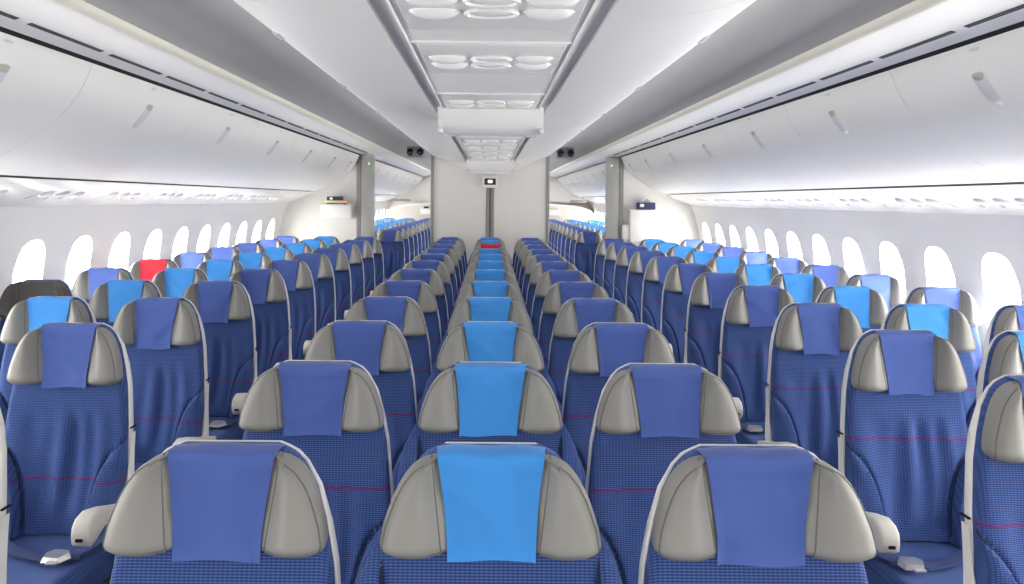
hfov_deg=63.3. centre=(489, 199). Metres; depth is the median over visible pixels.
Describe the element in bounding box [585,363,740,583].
seat
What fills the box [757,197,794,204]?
unit
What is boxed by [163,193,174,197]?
light
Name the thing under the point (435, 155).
bin
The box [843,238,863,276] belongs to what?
window
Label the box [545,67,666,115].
bin
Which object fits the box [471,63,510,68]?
light
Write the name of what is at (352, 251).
seat
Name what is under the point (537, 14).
light
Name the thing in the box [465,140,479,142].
light
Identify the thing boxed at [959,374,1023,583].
seat
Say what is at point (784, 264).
seat
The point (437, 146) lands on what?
bin
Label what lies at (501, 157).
panel
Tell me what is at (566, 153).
ceiling fixture
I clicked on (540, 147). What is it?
bin
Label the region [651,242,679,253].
seat
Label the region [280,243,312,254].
seat
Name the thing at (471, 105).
light
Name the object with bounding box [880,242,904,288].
window
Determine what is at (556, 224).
seat
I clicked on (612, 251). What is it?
seat
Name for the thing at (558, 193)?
wall
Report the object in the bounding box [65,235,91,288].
window
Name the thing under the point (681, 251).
seat
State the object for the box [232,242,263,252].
seat
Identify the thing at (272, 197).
unit
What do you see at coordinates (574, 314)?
seat
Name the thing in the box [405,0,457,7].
light
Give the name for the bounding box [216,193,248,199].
unit
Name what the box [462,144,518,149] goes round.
panel
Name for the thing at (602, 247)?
seat
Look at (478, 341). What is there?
seat
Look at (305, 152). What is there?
bin
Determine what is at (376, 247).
seat
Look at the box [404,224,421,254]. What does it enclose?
seat
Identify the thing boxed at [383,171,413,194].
bin
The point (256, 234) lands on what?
window
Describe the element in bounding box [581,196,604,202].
trim
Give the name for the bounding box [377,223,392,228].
seat
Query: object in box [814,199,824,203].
light
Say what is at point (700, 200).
unit
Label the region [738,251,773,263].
seat
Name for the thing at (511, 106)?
light
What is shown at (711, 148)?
bin
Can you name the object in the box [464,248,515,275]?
seat
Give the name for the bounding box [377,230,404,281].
seat
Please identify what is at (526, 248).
seat
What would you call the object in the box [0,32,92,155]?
bin
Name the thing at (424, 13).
light
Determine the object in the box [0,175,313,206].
trim
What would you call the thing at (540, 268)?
seat
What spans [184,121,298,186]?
bin
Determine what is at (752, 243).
window
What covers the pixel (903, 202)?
light
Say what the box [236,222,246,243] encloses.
window
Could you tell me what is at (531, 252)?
seat
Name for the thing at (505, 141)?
light
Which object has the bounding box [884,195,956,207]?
unit
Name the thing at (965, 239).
wall
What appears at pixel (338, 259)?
seat
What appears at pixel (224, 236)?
window
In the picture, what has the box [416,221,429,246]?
seat
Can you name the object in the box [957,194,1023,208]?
unit
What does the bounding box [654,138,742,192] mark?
bin
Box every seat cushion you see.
[6,534,114,583]
[134,417,244,462]
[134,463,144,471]
[735,421,837,468]
[863,542,962,583]
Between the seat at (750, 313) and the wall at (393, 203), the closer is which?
the seat at (750, 313)
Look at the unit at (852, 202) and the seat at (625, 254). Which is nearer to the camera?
the unit at (852, 202)
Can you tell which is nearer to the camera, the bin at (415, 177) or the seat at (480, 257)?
the seat at (480, 257)
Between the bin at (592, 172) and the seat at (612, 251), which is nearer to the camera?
the seat at (612, 251)
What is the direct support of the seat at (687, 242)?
on the floor
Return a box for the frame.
[385,0,598,160]
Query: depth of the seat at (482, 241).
9.52 m
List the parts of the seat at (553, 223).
backrest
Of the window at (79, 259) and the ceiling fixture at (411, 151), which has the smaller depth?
the window at (79, 259)
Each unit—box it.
[0,187,22,197]
[23,188,96,199]
[93,190,148,199]
[145,191,189,199]
[185,192,221,199]
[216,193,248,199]
[242,194,268,199]
[263,194,287,199]
[693,198,716,203]
[711,198,737,203]
[731,197,761,203]
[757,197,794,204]
[790,197,834,205]
[829,196,885,205]
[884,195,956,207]
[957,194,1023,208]
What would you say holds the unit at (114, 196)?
attached to the wall at (58, 228)
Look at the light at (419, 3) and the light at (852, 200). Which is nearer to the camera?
the light at (419, 3)
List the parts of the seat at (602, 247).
backrest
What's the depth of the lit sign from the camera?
10.90 m
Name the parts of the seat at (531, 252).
backrest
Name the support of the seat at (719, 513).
on the floor
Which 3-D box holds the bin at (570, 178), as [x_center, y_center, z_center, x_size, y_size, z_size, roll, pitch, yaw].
[2.144,-0.331,18.215,0.838,0.502,1.290,0,0,0]
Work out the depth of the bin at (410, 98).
4.09 m
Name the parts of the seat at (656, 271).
backrest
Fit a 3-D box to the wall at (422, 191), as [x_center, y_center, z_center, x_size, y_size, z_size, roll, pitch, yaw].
[-1.747,-0.375,21.525,1.500,0.820,0.050,0,0,0]
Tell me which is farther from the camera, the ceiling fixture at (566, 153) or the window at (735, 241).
the ceiling fixture at (566, 153)
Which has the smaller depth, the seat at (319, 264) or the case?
the seat at (319, 264)
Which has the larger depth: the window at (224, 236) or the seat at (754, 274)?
the window at (224, 236)
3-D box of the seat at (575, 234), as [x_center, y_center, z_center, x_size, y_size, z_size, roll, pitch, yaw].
[1.506,1.075,13.168,0.460,1.195,0.675,0,0,0]
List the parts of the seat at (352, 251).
backrest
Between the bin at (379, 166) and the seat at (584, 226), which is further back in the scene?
the seat at (584, 226)
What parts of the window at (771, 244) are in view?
pane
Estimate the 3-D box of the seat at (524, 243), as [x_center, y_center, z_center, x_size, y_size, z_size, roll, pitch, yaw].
[0.522,1.067,9.277,0.521,1.195,0.675,0,0,0]
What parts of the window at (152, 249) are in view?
pane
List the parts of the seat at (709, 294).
backrest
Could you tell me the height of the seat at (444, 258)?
1.195 m
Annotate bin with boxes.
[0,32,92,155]
[0,64,197,179]
[102,100,258,183]
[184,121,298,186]
[233,0,416,83]
[236,134,326,188]
[253,0,376,18]
[274,144,347,189]
[303,151,358,190]
[314,63,436,114]
[362,100,437,131]
[375,160,385,178]
[375,163,394,187]
[375,167,401,192]
[375,170,408,193]
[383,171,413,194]
[389,121,454,143]
[390,173,418,194]
[397,176,422,194]
[407,135,459,151]
[420,145,463,158]
[429,152,465,161]
[514,153,551,161]
[517,145,562,158]
[521,136,574,152]
[526,123,591,144]
[543,102,619,132]
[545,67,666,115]
[558,177,583,196]
[561,175,590,196]
[565,0,755,84]
[566,173,595,196]
[572,171,604,195]
[578,168,604,194]
[586,165,604,189]
[595,162,605,180]
[606,0,743,20]
[621,154,678,193]
[633,147,706,193]
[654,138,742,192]
[682,125,795,190]
[722,105,878,188]
[784,70,1018,186]
[890,27,1023,181]
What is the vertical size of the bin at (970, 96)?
0.502 m
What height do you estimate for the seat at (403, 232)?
1.195 m
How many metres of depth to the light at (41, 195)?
4.60 m
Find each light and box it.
[0,190,7,195]
[37,191,55,197]
[53,191,70,197]
[68,192,84,197]
[104,192,118,197]
[116,193,129,197]
[127,193,140,197]
[154,193,166,197]
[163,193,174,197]
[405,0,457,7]
[408,8,460,19]
[429,55,467,63]
[431,62,468,69]
[448,100,474,105]
[449,104,474,107]
[462,0,521,7]
[463,8,519,19]
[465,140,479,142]
[470,55,511,62]
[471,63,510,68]
[476,100,505,104]
[477,104,504,107]
[482,140,498,141]
[500,140,516,142]
[506,104,532,108]
[507,101,533,105]
[513,63,550,70]
[515,56,553,64]
[522,9,574,20]
[525,0,579,8]
[805,199,816,203]
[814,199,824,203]
[839,199,852,203]
[850,199,863,203]
[861,199,875,204]
[895,199,911,204]
[909,198,926,204]
[925,198,942,204]
[972,198,992,205]
[992,198,1014,205]
[1014,198,1023,204]
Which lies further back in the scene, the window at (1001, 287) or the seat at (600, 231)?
the seat at (600, 231)
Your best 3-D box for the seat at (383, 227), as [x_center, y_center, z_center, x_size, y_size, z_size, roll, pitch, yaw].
[-2.024,1.045,14.768,0.460,1.195,0.675,0,0,0]
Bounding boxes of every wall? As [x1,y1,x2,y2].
[0,159,403,318]
[280,155,698,262]
[389,199,590,209]
[394,170,430,200]
[549,171,584,202]
[576,161,1023,355]
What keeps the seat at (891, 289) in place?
on the floor
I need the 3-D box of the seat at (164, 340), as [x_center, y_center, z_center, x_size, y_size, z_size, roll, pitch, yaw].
[-1.520,1.049,3.558,0.555,1.197,0.675,0,0,0]
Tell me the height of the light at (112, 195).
0.042 m
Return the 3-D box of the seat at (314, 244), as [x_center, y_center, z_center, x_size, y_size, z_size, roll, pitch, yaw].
[-2.046,1.044,9.158,0.494,1.197,0.675,0,0,0]
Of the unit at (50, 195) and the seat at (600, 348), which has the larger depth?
the unit at (50, 195)
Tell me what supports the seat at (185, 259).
on the floor
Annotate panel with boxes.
[395,0,588,30]
[410,40,571,73]
[436,92,544,109]
[459,136,522,143]
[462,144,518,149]
[465,150,515,155]
[468,155,512,159]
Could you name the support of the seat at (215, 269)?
on the floor
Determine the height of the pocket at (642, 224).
0.420 m
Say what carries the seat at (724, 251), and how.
on the floor
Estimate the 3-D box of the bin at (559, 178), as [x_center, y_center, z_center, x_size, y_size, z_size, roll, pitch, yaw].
[2.144,-0.331,20.675,0.838,0.502,1.050,0,0,0]
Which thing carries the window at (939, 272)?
in the wall at (965, 239)
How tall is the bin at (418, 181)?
0.502 m
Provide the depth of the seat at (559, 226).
16.59 m
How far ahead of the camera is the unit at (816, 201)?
6.37 m
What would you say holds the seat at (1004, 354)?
on the floor
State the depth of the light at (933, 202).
4.60 m
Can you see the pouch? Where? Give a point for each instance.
(641, 205)
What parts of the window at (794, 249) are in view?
pane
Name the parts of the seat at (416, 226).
backrest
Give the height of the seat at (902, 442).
1.197 m
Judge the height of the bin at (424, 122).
0.252 m
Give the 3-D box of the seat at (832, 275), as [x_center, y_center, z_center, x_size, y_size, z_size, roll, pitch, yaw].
[2.506,1.083,5.957,0.460,1.197,0.675,0,0,0]
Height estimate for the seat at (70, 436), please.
1.197 m
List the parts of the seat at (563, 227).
backrest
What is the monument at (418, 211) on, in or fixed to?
on the floor
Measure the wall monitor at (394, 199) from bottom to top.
0.060 m
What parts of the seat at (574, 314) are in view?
backrest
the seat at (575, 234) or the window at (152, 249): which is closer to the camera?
the window at (152, 249)
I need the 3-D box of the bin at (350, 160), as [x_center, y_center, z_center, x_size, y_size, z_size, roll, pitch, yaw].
[-2.138,-0.367,10.485,0.838,0.502,0.890,0,0,0]
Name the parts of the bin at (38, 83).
row plate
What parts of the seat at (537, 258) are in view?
backrest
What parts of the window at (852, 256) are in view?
pane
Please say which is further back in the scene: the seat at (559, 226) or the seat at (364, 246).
the seat at (559, 226)
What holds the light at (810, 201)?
attached to the unit at (816, 201)
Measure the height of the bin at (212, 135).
0.502 m
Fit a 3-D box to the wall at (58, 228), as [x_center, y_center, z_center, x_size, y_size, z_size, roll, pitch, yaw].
[-2.501,0.399,11.025,0.595,2.460,22.750,0,0,0]
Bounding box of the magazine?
[324,200,338,202]
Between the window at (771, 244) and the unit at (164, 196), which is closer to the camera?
the unit at (164, 196)
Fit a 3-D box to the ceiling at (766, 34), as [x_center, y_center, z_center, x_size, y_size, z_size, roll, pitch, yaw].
[1.088,-0.693,11.020,0.564,0.125,22.740,0,0,0]
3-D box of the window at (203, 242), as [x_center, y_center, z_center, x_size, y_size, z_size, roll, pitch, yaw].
[-2.814,0.501,8.040,0.151,0.524,0.324,0,0,0]
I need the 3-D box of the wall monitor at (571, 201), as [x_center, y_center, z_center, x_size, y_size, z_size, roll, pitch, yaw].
[2.250,0.039,21.250,0.400,0.060,0.060,0,0,0]
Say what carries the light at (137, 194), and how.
attached to the unit at (114, 196)
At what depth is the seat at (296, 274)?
6.18 m
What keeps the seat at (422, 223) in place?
on the floor
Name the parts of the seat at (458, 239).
backrest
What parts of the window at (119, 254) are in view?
pane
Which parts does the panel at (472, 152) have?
panel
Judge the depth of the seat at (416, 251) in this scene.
14.99 m
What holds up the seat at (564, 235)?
on the floor
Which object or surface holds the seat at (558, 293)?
on the floor
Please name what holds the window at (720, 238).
in the wall at (965, 239)
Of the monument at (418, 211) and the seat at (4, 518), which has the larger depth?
the monument at (418, 211)
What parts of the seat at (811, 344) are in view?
armrest, backrest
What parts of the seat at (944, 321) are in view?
backrest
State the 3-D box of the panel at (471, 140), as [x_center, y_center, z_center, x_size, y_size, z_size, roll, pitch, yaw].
[0.004,-0.475,6.739,0.500,0.031,0.623,0,0,0]
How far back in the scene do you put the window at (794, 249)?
7.67 m
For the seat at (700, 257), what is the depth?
7.80 m
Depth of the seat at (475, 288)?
4.72 m
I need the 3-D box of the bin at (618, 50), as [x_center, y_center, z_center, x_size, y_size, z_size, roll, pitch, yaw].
[0.564,-0.619,2.945,0.482,0.252,1.285,0,0,0]
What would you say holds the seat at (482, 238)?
on the floor
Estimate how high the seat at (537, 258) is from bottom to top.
1.195 m
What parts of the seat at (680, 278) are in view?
backrest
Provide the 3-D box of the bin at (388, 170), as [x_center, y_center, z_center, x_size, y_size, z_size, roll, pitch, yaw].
[-2.138,-0.367,14.345,0.838,0.502,1.290,0,0,0]
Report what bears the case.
on the magazine
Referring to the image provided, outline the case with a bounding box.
[327,197,342,199]
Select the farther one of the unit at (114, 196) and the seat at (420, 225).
the seat at (420, 225)
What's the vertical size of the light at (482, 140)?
0.016 m
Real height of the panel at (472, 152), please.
0.031 m
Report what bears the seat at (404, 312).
on the floor
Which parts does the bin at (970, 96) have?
row plate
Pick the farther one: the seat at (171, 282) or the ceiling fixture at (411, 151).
the ceiling fixture at (411, 151)
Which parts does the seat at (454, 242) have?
backrest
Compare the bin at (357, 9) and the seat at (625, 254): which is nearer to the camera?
the bin at (357, 9)
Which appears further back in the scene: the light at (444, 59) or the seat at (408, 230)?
the seat at (408, 230)
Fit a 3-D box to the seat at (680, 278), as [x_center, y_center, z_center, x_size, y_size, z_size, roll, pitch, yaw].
[1.492,1.074,5.957,0.555,1.197,0.675,0,0,0]
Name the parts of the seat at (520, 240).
backrest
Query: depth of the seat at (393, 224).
16.61 m
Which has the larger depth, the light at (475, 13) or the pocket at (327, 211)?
the pocket at (327, 211)
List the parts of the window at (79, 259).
pane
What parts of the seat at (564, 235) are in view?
backrest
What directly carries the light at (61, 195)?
attached to the unit at (50, 195)
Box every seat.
[0,279,74,369]
[0,296,96,424]
[0,408,11,583]
[5,322,136,583]
[47,297,215,534]
[72,267,133,303]
[89,279,161,325]
[102,440,340,583]
[129,259,178,280]
[134,280,257,462]
[151,268,209,296]
[171,252,212,267]
[197,259,243,280]
[205,247,240,259]
[209,269,291,416]
[231,252,271,268]
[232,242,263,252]
[238,360,394,583]
[255,239,283,247]
[258,247,293,260]
[263,260,315,359]
[273,236,299,243]
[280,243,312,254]
[290,253,335,332]
[298,239,327,249]
[305,320,418,493]
[311,248,351,320]
[314,236,339,246]
[328,243,364,304]
[342,240,374,297]
[345,296,431,417]
[354,236,383,287]
[357,442,621,583]
[371,280,441,370]
[374,226,381,235]
[375,225,387,230]
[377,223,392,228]
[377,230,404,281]
[384,222,397,227]
[387,228,409,263]
[389,269,448,338]
[394,226,414,260]
[397,361,581,486]
[400,225,418,256]
[402,260,453,317]
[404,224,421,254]
[408,223,424,250]
[411,221,427,249]
[412,253,457,301]
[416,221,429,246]
[422,248,460,290]
[422,321,557,403]
[427,244,463,281]
[432,240,465,273]
[435,297,543,364]
[437,237,467,267]
[445,281,534,333]
[452,269,527,311]
[457,261,522,296]
[461,254,518,284]
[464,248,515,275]
[466,244,512,268]
[468,240,510,262]
[470,237,509,256]
[512,238,542,268]
[514,241,546,273]
[516,244,552,282]
[519,249,558,290]
[522,254,567,302]
[526,261,576,317]
[531,270,590,339]
[538,282,608,368]
[547,298,634,412]
[549,222,563,246]
[551,223,567,249]
[554,224,570,251]
[557,225,574,254]
[560,226,580,256]
[561,322,674,488]
[564,228,585,261]
[569,229,590,264]
[574,231,601,281]
[582,224,594,228]
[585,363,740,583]
[586,225,602,229]
[591,227,604,231]
[594,239,624,286]
[597,228,604,236]
[602,242,636,297]
[613,246,650,304]
[625,250,666,322]
[638,239,664,249]
[638,444,876,583]
[641,256,687,331]
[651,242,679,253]
[660,263,713,362]
[666,246,698,258]
[680,239,705,247]
[684,251,720,264]
[684,272,764,420]
[696,243,723,251]
[706,256,747,272]
[715,246,746,256]
[718,285,837,468]
[734,264,780,284]
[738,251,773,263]
[757,302,924,541]
[766,257,806,273]
[769,273,825,302]
[800,264,849,286]
[815,286,888,332]
[837,329,967,583]
[844,274,906,309]
[880,303,976,541]
[903,286,982,384]
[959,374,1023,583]
[976,330,1023,403]
[983,304,1023,355]
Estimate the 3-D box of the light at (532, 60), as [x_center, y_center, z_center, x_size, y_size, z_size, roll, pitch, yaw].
[0.149,-0.472,2.810,0.136,0.026,0.070,0,0,0]
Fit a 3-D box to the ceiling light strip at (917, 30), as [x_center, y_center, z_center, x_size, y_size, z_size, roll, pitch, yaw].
[1.553,-0.623,10.425,0.376,0.118,21.550,0,0,0]
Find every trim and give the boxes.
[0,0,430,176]
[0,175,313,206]
[356,155,374,237]
[369,0,615,160]
[375,194,398,201]
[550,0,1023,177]
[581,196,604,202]
[605,157,623,239]
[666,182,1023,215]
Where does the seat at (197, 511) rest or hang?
on the floor
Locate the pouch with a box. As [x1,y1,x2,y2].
[636,197,654,209]
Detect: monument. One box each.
[385,203,430,220]
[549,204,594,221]
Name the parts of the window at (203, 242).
pane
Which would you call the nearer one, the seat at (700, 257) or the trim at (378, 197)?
the seat at (700, 257)
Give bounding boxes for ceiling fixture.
[407,147,423,156]
[557,148,573,158]
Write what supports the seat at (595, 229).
on the floor
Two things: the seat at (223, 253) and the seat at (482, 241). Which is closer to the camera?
the seat at (223, 253)
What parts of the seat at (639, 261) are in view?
backrest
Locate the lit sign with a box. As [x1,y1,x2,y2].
[483,176,497,187]
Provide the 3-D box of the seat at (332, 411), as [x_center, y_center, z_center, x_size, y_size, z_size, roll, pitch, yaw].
[-0.530,1.058,2.078,0.522,1.195,0.675,0,0,0]
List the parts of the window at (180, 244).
pane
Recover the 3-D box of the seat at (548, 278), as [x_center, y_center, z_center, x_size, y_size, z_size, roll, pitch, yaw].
[0.522,1.067,5.277,0.521,1.195,0.675,0,0,0]
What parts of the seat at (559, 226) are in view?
backrest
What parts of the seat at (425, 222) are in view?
backrest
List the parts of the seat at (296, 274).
backrest, armrest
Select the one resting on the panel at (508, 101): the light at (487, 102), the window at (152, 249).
the light at (487, 102)
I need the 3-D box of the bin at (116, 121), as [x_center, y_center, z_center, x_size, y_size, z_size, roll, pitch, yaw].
[-2.138,-0.367,4.235,0.838,0.502,1.290,0,0,0]
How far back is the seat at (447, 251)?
7.92 m
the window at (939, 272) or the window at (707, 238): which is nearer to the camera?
the window at (939, 272)
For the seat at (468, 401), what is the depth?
2.31 m
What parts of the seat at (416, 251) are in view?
backrest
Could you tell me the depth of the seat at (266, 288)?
5.39 m
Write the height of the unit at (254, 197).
0.067 m
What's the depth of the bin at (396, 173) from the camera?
15.64 m
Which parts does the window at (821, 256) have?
pane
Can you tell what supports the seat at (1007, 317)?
on the floor
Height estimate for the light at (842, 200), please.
0.042 m
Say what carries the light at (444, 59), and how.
attached to the panel at (440, 57)
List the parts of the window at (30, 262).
pane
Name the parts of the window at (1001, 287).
pane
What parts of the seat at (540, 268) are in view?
backrest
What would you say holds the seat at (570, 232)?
on the floor
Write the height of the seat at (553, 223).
1.195 m
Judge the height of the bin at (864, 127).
0.502 m
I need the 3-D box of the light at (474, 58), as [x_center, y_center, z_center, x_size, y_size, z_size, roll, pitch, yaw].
[0.004,-0.478,2.810,0.144,0.016,0.102,0,0,0]
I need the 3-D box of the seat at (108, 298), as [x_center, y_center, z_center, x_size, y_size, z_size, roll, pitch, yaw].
[-2.045,1.044,4.357,0.495,1.197,0.675,0,0,0]
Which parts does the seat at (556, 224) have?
backrest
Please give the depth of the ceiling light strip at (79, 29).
3.76 m
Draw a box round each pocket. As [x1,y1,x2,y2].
[320,204,352,218]
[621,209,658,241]
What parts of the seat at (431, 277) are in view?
backrest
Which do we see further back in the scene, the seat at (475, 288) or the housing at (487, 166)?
the housing at (487, 166)
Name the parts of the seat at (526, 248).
backrest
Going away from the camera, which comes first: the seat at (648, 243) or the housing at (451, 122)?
the housing at (451, 122)
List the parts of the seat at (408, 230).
backrest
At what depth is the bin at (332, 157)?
9.32 m
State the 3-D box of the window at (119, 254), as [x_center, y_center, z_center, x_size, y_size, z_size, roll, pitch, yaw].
[-2.814,0.501,6.216,0.151,0.524,0.324,0,0,0]
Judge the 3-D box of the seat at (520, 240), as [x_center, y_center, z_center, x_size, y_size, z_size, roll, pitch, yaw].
[0.522,1.067,10.078,0.521,1.195,0.675,0,0,0]
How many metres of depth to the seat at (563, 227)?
15.79 m
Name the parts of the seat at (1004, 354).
backrest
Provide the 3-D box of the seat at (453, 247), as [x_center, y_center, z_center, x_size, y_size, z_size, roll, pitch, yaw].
[-0.530,1.058,8.477,0.521,1.195,0.675,0,0,0]
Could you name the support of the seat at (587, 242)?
on the floor
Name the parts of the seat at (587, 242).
backrest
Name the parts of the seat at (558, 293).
backrest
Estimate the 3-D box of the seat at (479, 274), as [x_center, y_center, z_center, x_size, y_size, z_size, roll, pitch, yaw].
[-0.003,1.062,5.277,0.528,1.195,0.675,0,0,0]
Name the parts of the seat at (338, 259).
backrest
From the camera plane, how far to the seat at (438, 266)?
6.32 m
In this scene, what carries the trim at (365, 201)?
attached to the wall at (460, 206)
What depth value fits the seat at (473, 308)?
3.92 m
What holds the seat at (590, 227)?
on the floor
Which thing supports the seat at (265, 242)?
on the floor
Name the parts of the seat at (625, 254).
backrest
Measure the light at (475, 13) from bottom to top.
0.016 m
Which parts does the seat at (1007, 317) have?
backrest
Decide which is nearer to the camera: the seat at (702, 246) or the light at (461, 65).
the light at (461, 65)
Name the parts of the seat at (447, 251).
backrest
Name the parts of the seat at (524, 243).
backrest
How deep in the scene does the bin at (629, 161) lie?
10.45 m
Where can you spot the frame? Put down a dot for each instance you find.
(440, 83)
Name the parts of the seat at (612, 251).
backrest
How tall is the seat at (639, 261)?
1.197 m
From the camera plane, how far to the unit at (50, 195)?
4.76 m
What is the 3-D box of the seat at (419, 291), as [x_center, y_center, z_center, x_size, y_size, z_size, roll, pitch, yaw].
[-0.530,1.058,4.478,0.522,1.195,0.675,0,0,0]
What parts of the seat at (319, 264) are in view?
backrest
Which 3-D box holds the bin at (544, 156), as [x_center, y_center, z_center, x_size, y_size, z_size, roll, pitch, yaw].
[0.564,-0.619,10.505,0.482,0.252,0.925,0,0,0]
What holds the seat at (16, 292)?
on the floor
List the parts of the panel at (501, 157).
panel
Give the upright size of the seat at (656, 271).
1.197 m
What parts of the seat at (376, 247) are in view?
backrest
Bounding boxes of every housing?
[437,106,543,136]
[466,159,513,171]
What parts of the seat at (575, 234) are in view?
backrest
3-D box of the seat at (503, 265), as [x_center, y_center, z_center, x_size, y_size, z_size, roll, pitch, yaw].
[-0.003,1.062,6.077,0.528,1.195,0.675,0,0,0]
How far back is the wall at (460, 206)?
11.00 m
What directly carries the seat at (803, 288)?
on the floor
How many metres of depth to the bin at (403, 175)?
16.88 m
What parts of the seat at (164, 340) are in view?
backrest, armrest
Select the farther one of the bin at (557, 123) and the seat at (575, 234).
the seat at (575, 234)
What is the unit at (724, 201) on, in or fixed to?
attached to the wall at (965, 239)
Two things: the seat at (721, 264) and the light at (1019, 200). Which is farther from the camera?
the seat at (721, 264)
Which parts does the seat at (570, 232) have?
backrest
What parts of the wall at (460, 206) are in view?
edge trim, edge trim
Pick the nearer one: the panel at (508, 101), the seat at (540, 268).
the panel at (508, 101)
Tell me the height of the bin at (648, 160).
0.502 m
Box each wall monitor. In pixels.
[394,199,409,200]
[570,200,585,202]
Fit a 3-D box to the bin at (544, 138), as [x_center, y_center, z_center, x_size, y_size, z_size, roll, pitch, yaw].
[0.564,-0.619,6.815,0.482,0.252,1.285,0,0,0]
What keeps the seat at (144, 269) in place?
on the floor
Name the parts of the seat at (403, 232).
backrest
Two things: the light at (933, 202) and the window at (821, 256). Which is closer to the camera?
the light at (933, 202)
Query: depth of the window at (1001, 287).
4.62 m
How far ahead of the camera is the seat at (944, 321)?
3.79 m
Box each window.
[13,240,44,282]
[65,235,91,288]
[108,232,129,268]
[143,229,161,258]
[172,227,187,257]
[197,225,210,251]
[218,223,229,246]
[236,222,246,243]
[252,220,261,241]
[266,219,274,238]
[703,223,710,242]
[715,224,724,245]
[730,225,739,246]
[746,227,757,250]
[765,229,777,256]
[787,232,801,259]
[813,234,829,264]
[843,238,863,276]
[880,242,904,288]
[925,246,954,286]
[982,253,1020,325]
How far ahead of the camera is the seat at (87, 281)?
5.40 m
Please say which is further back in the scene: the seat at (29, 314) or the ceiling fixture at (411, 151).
the ceiling fixture at (411, 151)
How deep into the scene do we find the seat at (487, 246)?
8.72 m
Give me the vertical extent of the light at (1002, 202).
0.042 m
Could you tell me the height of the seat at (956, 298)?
1.197 m
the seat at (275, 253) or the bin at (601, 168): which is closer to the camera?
the seat at (275, 253)
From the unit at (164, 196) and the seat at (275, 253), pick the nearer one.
the unit at (164, 196)
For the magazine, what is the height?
0.030 m
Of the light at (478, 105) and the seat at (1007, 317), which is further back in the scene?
the light at (478, 105)
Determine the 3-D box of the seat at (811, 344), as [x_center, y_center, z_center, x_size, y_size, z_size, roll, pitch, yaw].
[1.492,1.074,3.558,0.555,1.197,0.675,0,0,0]
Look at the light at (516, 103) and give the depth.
4.03 m
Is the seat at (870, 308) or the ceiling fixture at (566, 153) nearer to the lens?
the seat at (870, 308)
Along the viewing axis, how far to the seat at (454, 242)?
9.52 m
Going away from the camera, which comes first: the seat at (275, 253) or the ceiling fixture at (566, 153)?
the seat at (275, 253)
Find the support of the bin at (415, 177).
attached to the wall at (58, 228)
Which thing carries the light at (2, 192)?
attached to the unit at (2, 192)
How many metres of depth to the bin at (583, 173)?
15.62 m
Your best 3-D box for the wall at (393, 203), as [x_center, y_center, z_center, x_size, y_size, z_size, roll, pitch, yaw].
[-0.004,0.420,22.425,5.500,2.460,0.050,0,0,0]
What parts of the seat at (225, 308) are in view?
backrest, armrest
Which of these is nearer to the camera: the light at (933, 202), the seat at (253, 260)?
the light at (933, 202)
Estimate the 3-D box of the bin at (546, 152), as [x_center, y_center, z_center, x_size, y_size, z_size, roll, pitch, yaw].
[0.564,-0.619,9.395,0.482,0.252,1.285,0,0,0]
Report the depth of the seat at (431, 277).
5.52 m
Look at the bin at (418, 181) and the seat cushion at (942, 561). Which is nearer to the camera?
the seat cushion at (942, 561)
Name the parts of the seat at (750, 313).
armrest, backrest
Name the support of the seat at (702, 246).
on the floor
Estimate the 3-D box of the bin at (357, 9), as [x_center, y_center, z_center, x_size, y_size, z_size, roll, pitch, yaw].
[-0.554,-0.629,1.655,0.482,0.252,1.285,0,0,0]
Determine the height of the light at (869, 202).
0.042 m
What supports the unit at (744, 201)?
attached to the wall at (965, 239)
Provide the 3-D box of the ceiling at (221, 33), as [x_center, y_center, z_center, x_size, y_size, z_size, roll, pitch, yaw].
[-1.076,-0.712,11.020,0.564,0.125,22.740,0,0,0]
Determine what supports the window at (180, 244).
in the wall at (58, 228)
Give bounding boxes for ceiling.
[83,0,430,170]
[550,0,914,171]
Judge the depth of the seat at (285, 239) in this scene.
10.20 m
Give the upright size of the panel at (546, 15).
0.031 m
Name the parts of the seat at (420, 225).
backrest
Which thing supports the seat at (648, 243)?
on the floor
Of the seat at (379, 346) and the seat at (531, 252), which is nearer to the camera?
the seat at (379, 346)
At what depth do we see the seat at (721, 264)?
7.00 m
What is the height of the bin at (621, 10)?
0.252 m
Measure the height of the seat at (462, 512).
1.195 m
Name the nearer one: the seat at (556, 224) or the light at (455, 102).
the light at (455, 102)
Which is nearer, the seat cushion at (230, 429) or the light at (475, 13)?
the light at (475, 13)
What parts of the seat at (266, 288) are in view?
backrest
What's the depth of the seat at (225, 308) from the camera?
4.58 m
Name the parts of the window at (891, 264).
pane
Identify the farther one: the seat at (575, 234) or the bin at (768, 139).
the seat at (575, 234)
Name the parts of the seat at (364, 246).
backrest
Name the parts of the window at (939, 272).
pane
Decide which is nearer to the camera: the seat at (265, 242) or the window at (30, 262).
the window at (30, 262)
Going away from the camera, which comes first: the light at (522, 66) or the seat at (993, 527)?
the seat at (993, 527)
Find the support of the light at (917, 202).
attached to the unit at (913, 202)
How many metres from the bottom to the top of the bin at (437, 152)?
0.252 m
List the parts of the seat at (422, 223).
backrest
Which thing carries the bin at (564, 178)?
attached to the wall at (965, 239)
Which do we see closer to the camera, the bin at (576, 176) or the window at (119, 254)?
the window at (119, 254)
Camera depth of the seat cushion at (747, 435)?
4.28 m
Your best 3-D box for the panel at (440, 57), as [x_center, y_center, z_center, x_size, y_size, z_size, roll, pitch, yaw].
[0.004,-0.475,2.869,0.500,0.031,0.623,0,0,0]
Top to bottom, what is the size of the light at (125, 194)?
0.042 m
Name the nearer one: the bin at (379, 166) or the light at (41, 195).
the light at (41, 195)

